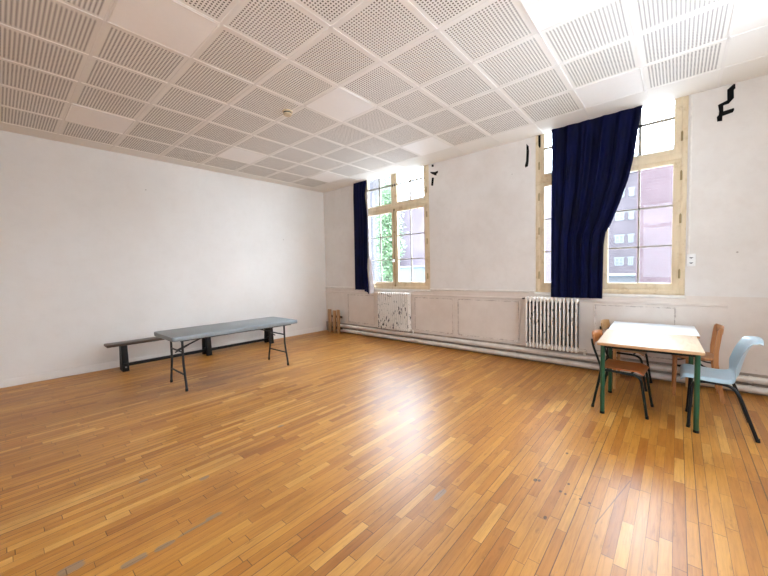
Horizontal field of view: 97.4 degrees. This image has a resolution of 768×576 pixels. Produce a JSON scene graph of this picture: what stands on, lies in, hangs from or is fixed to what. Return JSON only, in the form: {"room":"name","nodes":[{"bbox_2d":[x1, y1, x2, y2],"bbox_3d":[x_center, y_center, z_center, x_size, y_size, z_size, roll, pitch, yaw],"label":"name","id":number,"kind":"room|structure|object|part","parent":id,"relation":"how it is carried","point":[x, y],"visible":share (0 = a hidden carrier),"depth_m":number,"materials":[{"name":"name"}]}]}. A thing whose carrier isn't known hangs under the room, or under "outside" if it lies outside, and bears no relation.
{"room":"community hall","nodes":[
{"label":"community hall","id":0,"kind":"room"},
{"bbox_2d":[0,130,326,379],"bbox_3d":[-4.036,-0.452,5.658,0.490,3.348,8.070,1,4,41],"label":"wall","id":1,"kind":"structure","parent":0,"point":[98,247],"depth_m":5.43,"materials":[{"name":"white paint"}]},
{"bbox_2d":[0,326,326,387],"bbox_3d":[-3.933,1.176,5.581,0.014,0.100,7.522,1,4,42],"label":"baseboard","id":2,"kind":"structure","parent":1,"relation":"attached to","point":[86,369],"depth_m":5.12,"materials":[{"name":"white paint"}]},
{"bbox_2d":[353,180,373,293],"bbox_3d":[-0.453,-1.078,7.287,0.530,2.418,0.065,1,4,41],"label":"window curtain","id":3,"kind":"object","parent":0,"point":[361,222],"visible":1,"depth_m":7.31,"materials":[{"name":"blue fabric"}]},
{"bbox_2d":[0,0,767,190],"bbox_3d":[-1.031,-2.055,2.829,8.034,0.006,7.520,1,4,41],"label":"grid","id":4,"kind":"structure","parent":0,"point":[90,56],"depth_m":3.31,"materials":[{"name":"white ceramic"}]},
{"bbox_2d":[0,330,767,575],"bbox_3d":[-0.953,1.382,3.097,8.560,0.200,8.070,1,4,41],"label":"floor","id":5,"kind":"structure","parent":0,"point":[358,455],"depth_m":2.39,"materials":[{"name":"brown wood"}]},
{"bbox_2d":[104,328,273,371],"bbox_3d":[-3.138,0.971,6.030,0.249,0.430,2.860,1,4,41],"label":"bench","id":6,"kind":"object","parent":5,"relation":"on","point":[207,348],"visible":0.75,"depth_m":5.38,"materials":[{"name":"brown wood"}]},
{"bbox_3d":[-3.978,1.052,5.148,0.102,0.392,0.080,1,4,41],"label":"leg","id":7,"kind":"part","parent":6,"relation":"part of","materials":[{"name":"black wood"}]},
{"bbox_3d":[-3.898,1.054,5.078,0.102,0.392,0.080,1,4,41],"label":"leg","id":8,"kind":"part","parent":6,"relation":"part of","materials":[{"name":"black wood"}]},
{"bbox_3d":[-3.143,0.775,6.021,0.230,0.038,2.860,1,4,41],"label":"seat","id":9,"kind":"part","parent":6,"relation":"part of","materials":[{"name":"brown wood"}]},
{"bbox_3d":[-3.221,0.990,6.064,0.080,0.392,0.080,1,4,41],"label":"leg","id":10,"kind":"part","parent":6,"relation":"part of","materials":[{"name":"black wood"}]},
{"bbox_3d":[-3.093,0.993,5.953,0.080,0.392,0.080,1,4,41],"label":"leg","id":11,"kind":"part","parent":6,"relation":"part of","materials":[{"name":"black wood"}]},
{"bbox_3d":[-2.428,0.927,6.975,0.080,0.392,0.080,1,4,41],"label":"leg","id":12,"kind":"part","parent":6,"relation":"part of","materials":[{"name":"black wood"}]},
{"bbox_3d":[-2.299,0.930,6.864,0.080,0.392,0.080,1,4,41],"label":"leg","id":13,"kind":"part","parent":6,"relation":"part of","materials":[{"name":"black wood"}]},
{"bbox_2d":[154,317,296,391],"bbox_3d":[-2.162,0.877,4.834,0.732,0.693,1.732,1,4,41],"label":"folding table","id":14,"kind":"object","parent":5,"relation":"on","point":[196,333],"visible":1,"depth_m":4.52,"materials":[{"name":"grey plastic"}]},
{"bbox_3d":[-2.810,0.930,4.457,0.098,0.653,0.026,1,4,41],"label":"leg","id":15,"kind":"part","parent":14,"relation":"part of","materials":[{"name":"grey metal"}]},
{"bbox_3d":[-2.447,0.938,4.141,0.098,0.653,0.026,1,4,41],"label":"leg","id":16,"kind":"part","parent":14,"relation":"part of","materials":[{"name":"grey metal"}]},
{"bbox_3d":[-2.168,0.587,4.820,0.636,0.029,1.532,1,4,41],"label":"rail","id":17,"kind":"part","parent":14,"relation":"part of","materials":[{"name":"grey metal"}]},
{"bbox_3d":[-1.876,0.856,5.529,0.098,0.653,0.026,1,4,41],"label":"leg","id":18,"kind":"part","parent":14,"relation":"part of","materials":[{"name":"grey metal"}]},
{"bbox_3d":[-1.513,0.864,5.213,0.098,0.653,0.026,1,4,41],"label":"leg","id":19,"kind":"part","parent":14,"relation":"part of","materials":[{"name":"grey metal"}]},
{"bbox_2d":[328,309,342,333],"bbox_3d":[-1.137,0.775,7.870,0.452,0.550,0.053,1,4,41],"label":"rack","id":20,"kind":"object","parent":5,"relation":"on","point":[330,315],"visible":1,"depth_m":7.85,"materials":[{"name":"brown wood"}]},
{"bbox_2d":[591,330,653,419],"bbox_3d":[2.375,0.821,3.382,0.488,0.748,0.402,1,4,44],"label":"chair","id":21,"kind":"object","parent":5,"relation":"on","point":[640,368],"visible":0.9,"depth_m":3.36,"materials":[{"name":"brown wood"}]},
{"bbox_3d":[2.115,0.653,3.366,0.099,0.292,0.020,1,4,44],"label":"post","id":22,"kind":"part","parent":21,"relation":"part of","materials":[{"name":"black metal"}]},
{"bbox_3d":[2.127,0.979,3.375,0.093,0.443,0.022,1,4,41],"label":"leg","id":23,"kind":"part","parent":21,"relation":"part of","materials":[{"name":"black metal"}]},
{"bbox_3d":[2.211,0.503,3.517,0.053,0.119,0.370,1,4,44],"label":"backrest","id":24,"kind":"part","parent":21,"relation":"part of","materials":[{"name":"brown wood"}]},
{"bbox_3d":[2.292,1.001,3.224,0.376,0.407,0.039,1,4,44],"label":"leg","id":25,"kind":"part","parent":21,"relation":"part of","materials":[{"name":"black metal"}]},
{"bbox_3d":[2.397,0.784,3.357,0.343,0.042,0.356,1,4,44],"label":"seat","id":26,"kind":"part","parent":21,"relation":"part of","materials":[{"name":"brown wood"}]},
{"bbox_3d":[2.542,0.983,3.482,0.376,0.407,0.039,1,4,44],"label":"leg","id":27,"kind":"part","parent":21,"relation":"part of","materials":[{"name":"black metal"}]},
{"bbox_2d":[599,319,651,391],"bbox_3d":[2.903,0.775,4.067,0.402,0.748,0.488,-4,4,-45],"label":"chair","id":28,"kind":"object","parent":5,"relation":"on","point":[605,323],"visible":0.47,"depth_m":4.01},
{"bbox_3d":[2.743,0.457,4.206,0.371,0.119,0.053,-4,4,-45],"label":"backrest","id":29,"kind":"part","parent":28,"relation":"part of","materials":[{"name":"beige wood"}]},
{"bbox_3d":[2.925,0.739,4.043,0.356,0.042,0.343,-4,4,-45],"label":"seat","id":30,"kind":"part","parent":28,"relation":"part of","materials":[{"name":"brown wood"}]},
{"bbox_3d":[2.818,0.955,3.911,0.039,0.407,0.376,-4,4,-45],"label":"leg","id":31,"kind":"part","parent":28,"relation":"part of","materials":[{"name":"black metal"}]},
{"bbox_3d":[3.072,0.937,4.165,0.039,0.407,0.376,-4,4,-45],"label":"leg","id":32,"kind":"part","parent":28,"relation":"part of","materials":[{"name":"black metal"}]},
{"bbox_2d":[597,329,704,433],"bbox_3d":[2.568,0.843,3.292,0.744,0.700,0.830,1,4,39],"label":"table","id":33,"kind":"object","parent":5,"relation":"on","point":[690,346],"visible":0.9,"depth_m":3.14,"materials":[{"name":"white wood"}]},
{"bbox_3d":[2.098,0.864,3.241,0.038,0.660,0.037,1,4,39],"label":"leg","id":34,"kind":"part","parent":33,"relation":"part of","materials":[{"name":"green metal"}]},
{"bbox_3d":[2.522,0.829,3.764,0.038,0.660,0.037,1,4,39],"label":"leg","id":35,"kind":"part","parent":33,"relation":"part of","materials":[{"name":"green metal"}]},
{"bbox_3d":[3.039,0.838,3.345,0.038,0.660,0.037,1,4,39],"label":"leg","id":36,"kind":"part","parent":33,"relation":"part of","materials":[{"name":"green metal"}]},
{"bbox_3d":[2.615,0.873,2.822,0.038,0.660,0.037,1,4,39],"label":"leg","id":37,"kind":"part","parent":33,"relation":"part of","materials":[{"name":"green metal"}]},
{"bbox_2d":[609,321,699,388],"bbox_3d":[3.067,0.802,3.877,0.764,0.702,0.702,1,4,39],"label":"table","id":38,"kind":"object","parent":5,"relation":"on","point":[617,325],"visible":0.59,"depth_m":3.86,"materials":[{"name":"beech"},{"name":"white laminate"},{"name":"green painted steel"}]},
{"bbox_3d":[2.649,0.825,3.878,0.038,0.674,0.036,1,4,39],"label":"leg","id":39,"kind":"part","parent":38,"relation":"part of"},
{"bbox_3d":[2.989,0.797,4.297,0.038,0.674,0.036,1,4,39],"label":"leg","id":40,"kind":"part","parent":38,"relation":"part of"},
{"bbox_3d":[3.494,0.806,3.887,0.038,0.674,0.036,1,4,39],"label":"leg","id":41,"kind":"part","parent":38,"relation":"part of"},
{"bbox_2d":[671,324,725,403],"bbox_3d":[3.379,0.774,3.651,0.428,0.766,0.376,1,4,39],"label":"wooden chair","id":42,"kind":"object","parent":5,"relation":"on","point":[712,356],"visible":0.67,"depth_m":3.58,"materials":[{"name":"honey beech wood"},{"name":"black steel"}]},
{"bbox_3d":[3.345,0.936,3.896,0.036,0.421,0.035,1,4,39],"label":"leg","id":43,"kind":"part","parent":42,"relation":"part of","materials":[{"name":"brown wood"}]},
{"bbox_3d":[3.144,0.953,3.649,0.036,0.421,0.035,1,4,39],"label":"leg","id":44,"kind":"part","parent":42,"relation":"part of","materials":[{"name":"brown wood"}]},
{"bbox_3d":[3.352,0.725,3.671,0.360,0.028,0.376,1,4,39],"label":"seat","id":45,"kind":"part","parent":42,"relation":"part of","materials":[{"name":"brown wood"}]},
{"bbox_3d":[3.612,0.773,3.675,0.096,0.755,0.032,1,4,39],"label":"leg","id":46,"kind":"part","parent":42,"relation":"part of","materials":[{"name":"brown wood"}]},
{"bbox_3d":[3.404,0.790,3.419,0.096,0.755,0.032,1,4,39],"label":"leg","id":47,"kind":"part","parent":42,"relation":"part of","materials":[{"name":"brown wood"}]},
{"bbox_3d":[3.509,0.431,3.523,0.051,0.074,0.356,1,4,39],"label":"rail","id":48,"kind":"part","parent":42,"relation":"part of","materials":[{"name":"brown wood"}]},
{"bbox_2d":[680,336,763,442],"bbox_3d":[2.915,0.806,2.948,0.497,0.799,0.472,1,4,41],"label":"shell chair","id":49,"kind":"object","parent":5,"relation":"on","point":[722,377],"visible":0.94,"depth_m":2.92,"materials":[{"name":"blue plastic"}]},
{"bbox_3d":[3.058,0.981,3.095,0.435,0.430,0.059,1,4,39],"label":"leg frame","id":50,"kind":"part","parent":49,"relation":"part of","materials":[{"name":"black metal"}]},
{"bbox_3d":[2.801,1.001,2.800,0.435,0.430,0.059,1,4,43],"label":"leg frame","id":51,"kind":"part","parent":49,"relation":"part of","materials":[{"name":"black metal"}]},
{"bbox_2d":[0,0,767,192],"bbox_3d":[-1.147,-2.177,2.789,8.560,0.250,7.720,1,4,41],"label":"ceiling","id":52,"kind":"structure","parent":0,"point":[383,28],"depth_m":3.28,"materials":[{"name":"tile"}]},
{"bbox_2d":[64,104,135,134],"bbox_3d":[-3.498,-2.064,4.160,0.596,0.008,0.596,1,4,41],"label":"ceiling panel","id":53,"kind":"object","parent":52,"relation":"in","point":[76,114],"visible":1,"depth_m":4.14,"materials":[{"name":"white plastic"}]},
{"bbox_2d":[106,0,219,57],"bbox_3d":[-1.688,-2.026,2.585,0.596,0.008,0.596,1,4,41],"label":"ceiling panel","id":54,"kind":"object","parent":52,"relation":"in","point":[169,24],"visible":1,"depth_m":2.58,"materials":[{"name":"white plastic"}]},
{"bbox_2d":[216,146,267,163],"bbox_3d":[-2.317,-2.157,5.516,0.596,0.008,0.596,1,4,41],"label":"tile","id":55,"kind":"object","parent":52,"relation":"in","point":[233,153],"visible":1,"depth_m":5.50,"materials":[{"name":"white ceramic"}]},
{"bbox_2d":[282,109,292,116],"bbox_3d":[-1.151,-2.084,4.032,0.120,0.059,0.120,1,4,41],"label":"smoke detector","id":56,"kind":"object","parent":52,"relation":"attached to","point":[286,112],"visible":1,"depth_m":4.00,"materials":[{"name":"plastic"}]},
{"bbox_2d":[307,171,348,182],"bbox_3d":[-1.136,-2.251,6.871,0.596,0.008,0.596,1,4,41],"label":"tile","id":57,"kind":"object","parent":52,"relation":"in","point":[329,177],"visible":1,"depth_m":6.86,"materials":[{"name":"white ceramic"}]},
{"bbox_2d":[305,87,375,122],"bbox_3d":[-0.507,-2.120,3.940,0.596,0.008,0.596,1,4,41],"label":"ceiling panel","id":58,"kind":"object","parent":52,"relation":"in","point":[338,104],"visible":1,"depth_m":3.92,"materials":[{"name":"white plastic"}]},
{"bbox_2d":[401,136,451,155],"bbox_3d":[0.674,-2.213,5.295,0.596,0.008,0.596,1,4,41],"label":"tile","id":59,"kind":"object","parent":52,"relation":"in","point":[430,145],"visible":1,"depth_m":5.28,"materials":[{"name":"white ceramic"}]},
{"bbox_2d":[519,0,610,32],"bbox_3d":[1.304,-2.082,2.365,0.596,0.008,0.596,1,4,41],"label":"recessed light","id":60,"kind":"object","parent":52,"relation":"in","point":[544,15],"visible":1,"depth_m":2.54,"materials":[{"name":"white plastic"}]},
{"bbox_2d":[573,68,645,108],"bbox_3d":[2.485,-2.176,3.720,0.596,0.008,0.596,1,4,41],"label":"recessed light","id":61,"kind":"object","parent":52,"relation":"in","point":[629,83],"visible":1,"depth_m":3.69,"materials":[{"name":"white plastic"}]},
{"bbox_2d":[323,74,767,375],"bbox_3d":[1.561,-0.705,5.708,8.260,3.598,0.144,1,4,41],"label":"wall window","id":62,"kind":"structure","parent":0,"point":[482,204],"depth_m":5.02,"materials":[{"name":"paint"}]},
{"bbox_2d":[377,292,413,332],"bbox_3d":[0.228,0.477,6.761,0.883,0.777,0.120,1,4,41],"label":"radiator","id":63,"kind":"object","parent":62,"relation":"attached to","point":[394,308],"visible":1,"depth_m":6.72,"materials":[{"name":"white metal"}]},
{"bbox_2d":[365,165,429,289],"bbox_3d":[0.208,-1.185,6.802,1.677,2.410,0.153,1,4,41],"label":"window","id":64,"kind":"structure","parent":62,"relation":"attached to","point":[395,206],"depth_m":6.75,"materials":[{"name":"beige paint"}]},
{"bbox_3d":[-0.087,-2.004,7.045,0.784,0.690,0.049,1,4,41],"label":"sash","id":65,"kind":"part","parent":64,"relation":"part of","materials":[{"name":"beige paint"}]},
{"bbox_3d":[-0.060,-0.820,7.103,0.784,1.547,0.049,1,4,41],"label":"sash","id":66,"kind":"part","parent":64,"relation":"part of","materials":[{"name":"beige paint"}]},
{"bbox_3d":[0.216,-0.811,6.820,0.028,1.560,0.024,1,4,41],"label":"bolt rod","id":67,"kind":"part","parent":64,"relation":"part of","materials":[{"name":"gold metal"}]},
{"bbox_3d":[0.508,-1.992,6.527,0.784,0.690,0.049,1,4,41],"label":"sash","id":68,"kind":"part","parent":64,"relation":"part of","materials":[{"name":"beige paint"}]},
{"bbox_3d":[0.534,-0.808,6.586,0.784,1.547,0.049,1,4,41],"label":"sash","id":69,"kind":"part","parent":64,"relation":"part of","materials":[{"name":"beige paint"}]},
{"bbox_2d":[525,144,528,167],"bbox_3d":[2.143,-1.985,5.060,0.062,0.346,0.004,1,4,41],"label":"tape mark","id":70,"kind":"object","parent":62,"relation":"attached to","point":[527,146],"visible":1,"depth_m":5.06,"materials":[{"name":"black"}]},
{"bbox_2d":[326,321,767,395],"bbox_3d":[1.554,0.985,5.753,7.876,0.220,0.019,1,4,41],"label":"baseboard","id":71,"kind":"structure","parent":62,"relation":"attached to","point":[580,353],"depth_m":5.12,"materials":[{"name":"paint"}]},
{"bbox_2d":[336,329,767,394],"bbox_3d":[1.677,1.038,5.589,7.465,0.078,0.092,1,4,41],"label":"pipe","id":72,"kind":"object","parent":62,"relation":"attached to","point":[745,388],"visible":0.88,"depth_m":5.00,"materials":[{"name":"white metal"}]},
{"bbox_2d":[336,323,767,384],"bbox_3d":[1.675,0.935,5.584,7.465,0.078,0.092,1,4,41],"label":"pipe","id":73,"kind":"object","parent":62,"relation":"attached to","point":[741,378],"visible":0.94,"depth_m":5.10,"materials":[{"name":"white metal"}]},
{"bbox_2d":[522,296,586,354],"bbox_3d":[2.432,0.521,4.865,0.858,0.777,0.153,1,4,41],"label":"radiator","id":74,"kind":"object","parent":62,"relation":"attached to","point":[548,320],"visible":1,"depth_m":4.83,"materials":[{"name":"white metal"}]},
{"bbox_2d":[536,95,688,294],"bbox_3d":[2.906,-1.132,4.496,1.677,2.410,0.089,1,4,41],"label":"window","id":75,"kind":"structure","parent":62,"relation":"attached to","point":[677,157],"depth_m":4.13,"materials":[{"name":"beige paint"}]},
{"bbox_2d":[538,135,540,147],"bbox_3d":[2.272,-2.141,4.937,0.030,0.180,0.009,1,4,41],"label":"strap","id":76,"kind":"object","parent":75,"relation":"attached to","point":[539,136],"visible":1,"depth_m":4.93,"materials":[{"name":"black"}]},
{"bbox_3d":[2.617,-0.765,4.773,0.784,1.547,0.049,1,4,41],"label":"sash","id":77,"kind":"part","parent":75,"relation":"part of","materials":[{"name":"beige paint"}]},
{"bbox_3d":[2.591,-1.949,4.715,0.784,0.690,0.049,1,4,41],"label":"sash","id":78,"kind":"part","parent":75,"relation":"part of","materials":[{"name":"beige paint"}]},
{"bbox_3d":[3.212,-0.753,4.256,0.784,1.547,0.049,1,4,41],"label":"sash","id":79,"kind":"part","parent":75,"relation":"part of","materials":[{"name":"beige paint"}]},
{"bbox_3d":[3.186,-1.937,4.197,0.784,0.690,0.049,1,4,41],"label":"sash","id":80,"kind":"part","parent":75,"relation":"part of","materials":[{"name":"glass"}]},
{"bbox_2d":[687,94,692,253],"bbox_3d":[3.531,-1.303,3.892,0.020,1.811,0.013,1,4,41],"label":"cable conduit","id":81,"kind":"object","parent":62,"relation":"attached to","point":[691,110],"visible":1,"depth_m":3.89,"materials":[{"name":"white paint"}]},
{"bbox_2d":[687,254,695,265],"bbox_3d":[3.563,-0.324,3.916,0.076,0.144,0.034,1,4,41],"label":"wall socket","id":82,"kind":"object","parent":62,"relation":"attached to","point":[691,258],"visible":1,"depth_m":3.90,"materials":[{"name":"white plastic"}]},
{"bbox_2d":[688,255,693,259],"bbox_3d":[3.554,-0.353,3.905,0.054,0.050,0.006,1,4,41],"label":"outlet","id":83,"kind":"object","parent":82,"relation":"attached to","point":[690,257],"depth_m":3.90,"materials":[{"name":"white plastic"}]},
{"bbox_2d":[717,84,734,121],"bbox_3d":[3.726,-2.015,3.678,0.139,0.363,0.004,1,4,41],"label":"tape mark","id":84,"kind":"object","parent":62,"relation":"attached to","point":[730,92],"visible":1,"depth_m":3.67,"materials":[{"name":"black"}]},
{"bbox_2d":[551,105,641,298],"bbox_3d":[2.768,-1.040,4.475,1.018,2.360,0.110,1,4,39],"label":"window curtain","id":85,"kind":"object","parent":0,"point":[592,159],"visible":1,"depth_m":4.52,"materials":[{"name":"blue fabric"}]},
{"label":"outside","id":86,"kind":"structure","parent":0,"visible":0},
{"bbox_3d":[26.251,-1.069,60.611,120.000,0.400,114.180,1,4,41],"label":"ground","id":87,"kind":"structure","parent":86,"visible":0},
{"bbox_2d":[369,175,392,281],"bbox_3d":[-5.787,-4.575,32.624,16.800,10.800,2.500,1,4,41],"label":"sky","id":88,"kind":"structure","parent":87,"relation":"on","point":[373,184],"depth_m":26.93,"materials":[{"name":"white"}]},
{"bbox_2d":[375,178,408,281],"bbox_3d":[0.346,-2.295,18.358,1.928,7.391,1.709,-2,3,-21],"label":"tree","id":89,"kind":"object","parent":87,"relation":"on","point":[387,242],"visible":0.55,"depth_m":18.14,"materials":[{"name":"green plant"}]},
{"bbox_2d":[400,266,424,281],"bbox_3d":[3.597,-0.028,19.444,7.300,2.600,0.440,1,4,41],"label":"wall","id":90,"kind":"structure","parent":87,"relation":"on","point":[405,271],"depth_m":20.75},
{"bbox_2d":[398,171,551,281],"bbox_3d":[8.549,-3.276,27.191,13.400,8.100,8.000,1,4,41],"label":"brick building","id":91,"kind":"structure","parent":87,"relation":"on","point":[418,248],"depth_m":27.16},
{"bbox_2d":[608,274,635,282],"bbox_3d":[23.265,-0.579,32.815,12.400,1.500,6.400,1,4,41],"label":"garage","id":92,"kind":"structure","parent":87,"relation":"on","point":[612,278],"depth_m":30.46,"materials":[{"name":"white"}]},
{"bbox_2d":[608,171,636,273],"bbox_3d":[36.143,-8.275,48.955,9.500,14.700,12.500,1,4,41],"label":"brick building","id":93,"kind":"structure","parent":87,"relation":"on","point":[622,229],"depth_m":44.69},
{"bbox_3d":[31.548,-3.536,45.310,1.000,1.050,0.030,1,4,41],"label":"pane","id":94,"kind":"part","parent":93,"relation":"part of","materials":[{"name":"white glass"}]},
{"bbox_3d":[31.413,-9.527,45.014,1.000,1.050,0.030,1,4,41],"label":"pane","id":95,"kind":"part","parent":93,"relation":"part of","materials":[{"name":"white glass"}]},
{"bbox_3d":[31.480,-6.531,45.163,1.000,1.050,0.030,1,4,41],"label":"pane","id":96,"kind":"part","parent":93,"relation":"part of","materials":[{"name":"white glass"}]},
{"bbox_2d":[634,145,673,282],"bbox_3d":[21.095,-3.132,18.591,11.180,8.100,12.500,1,4,41],"label":"brick building","id":97,"kind":"structure","parent":87,"relation":"on","point":[656,189],"depth_m":17.04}
]}

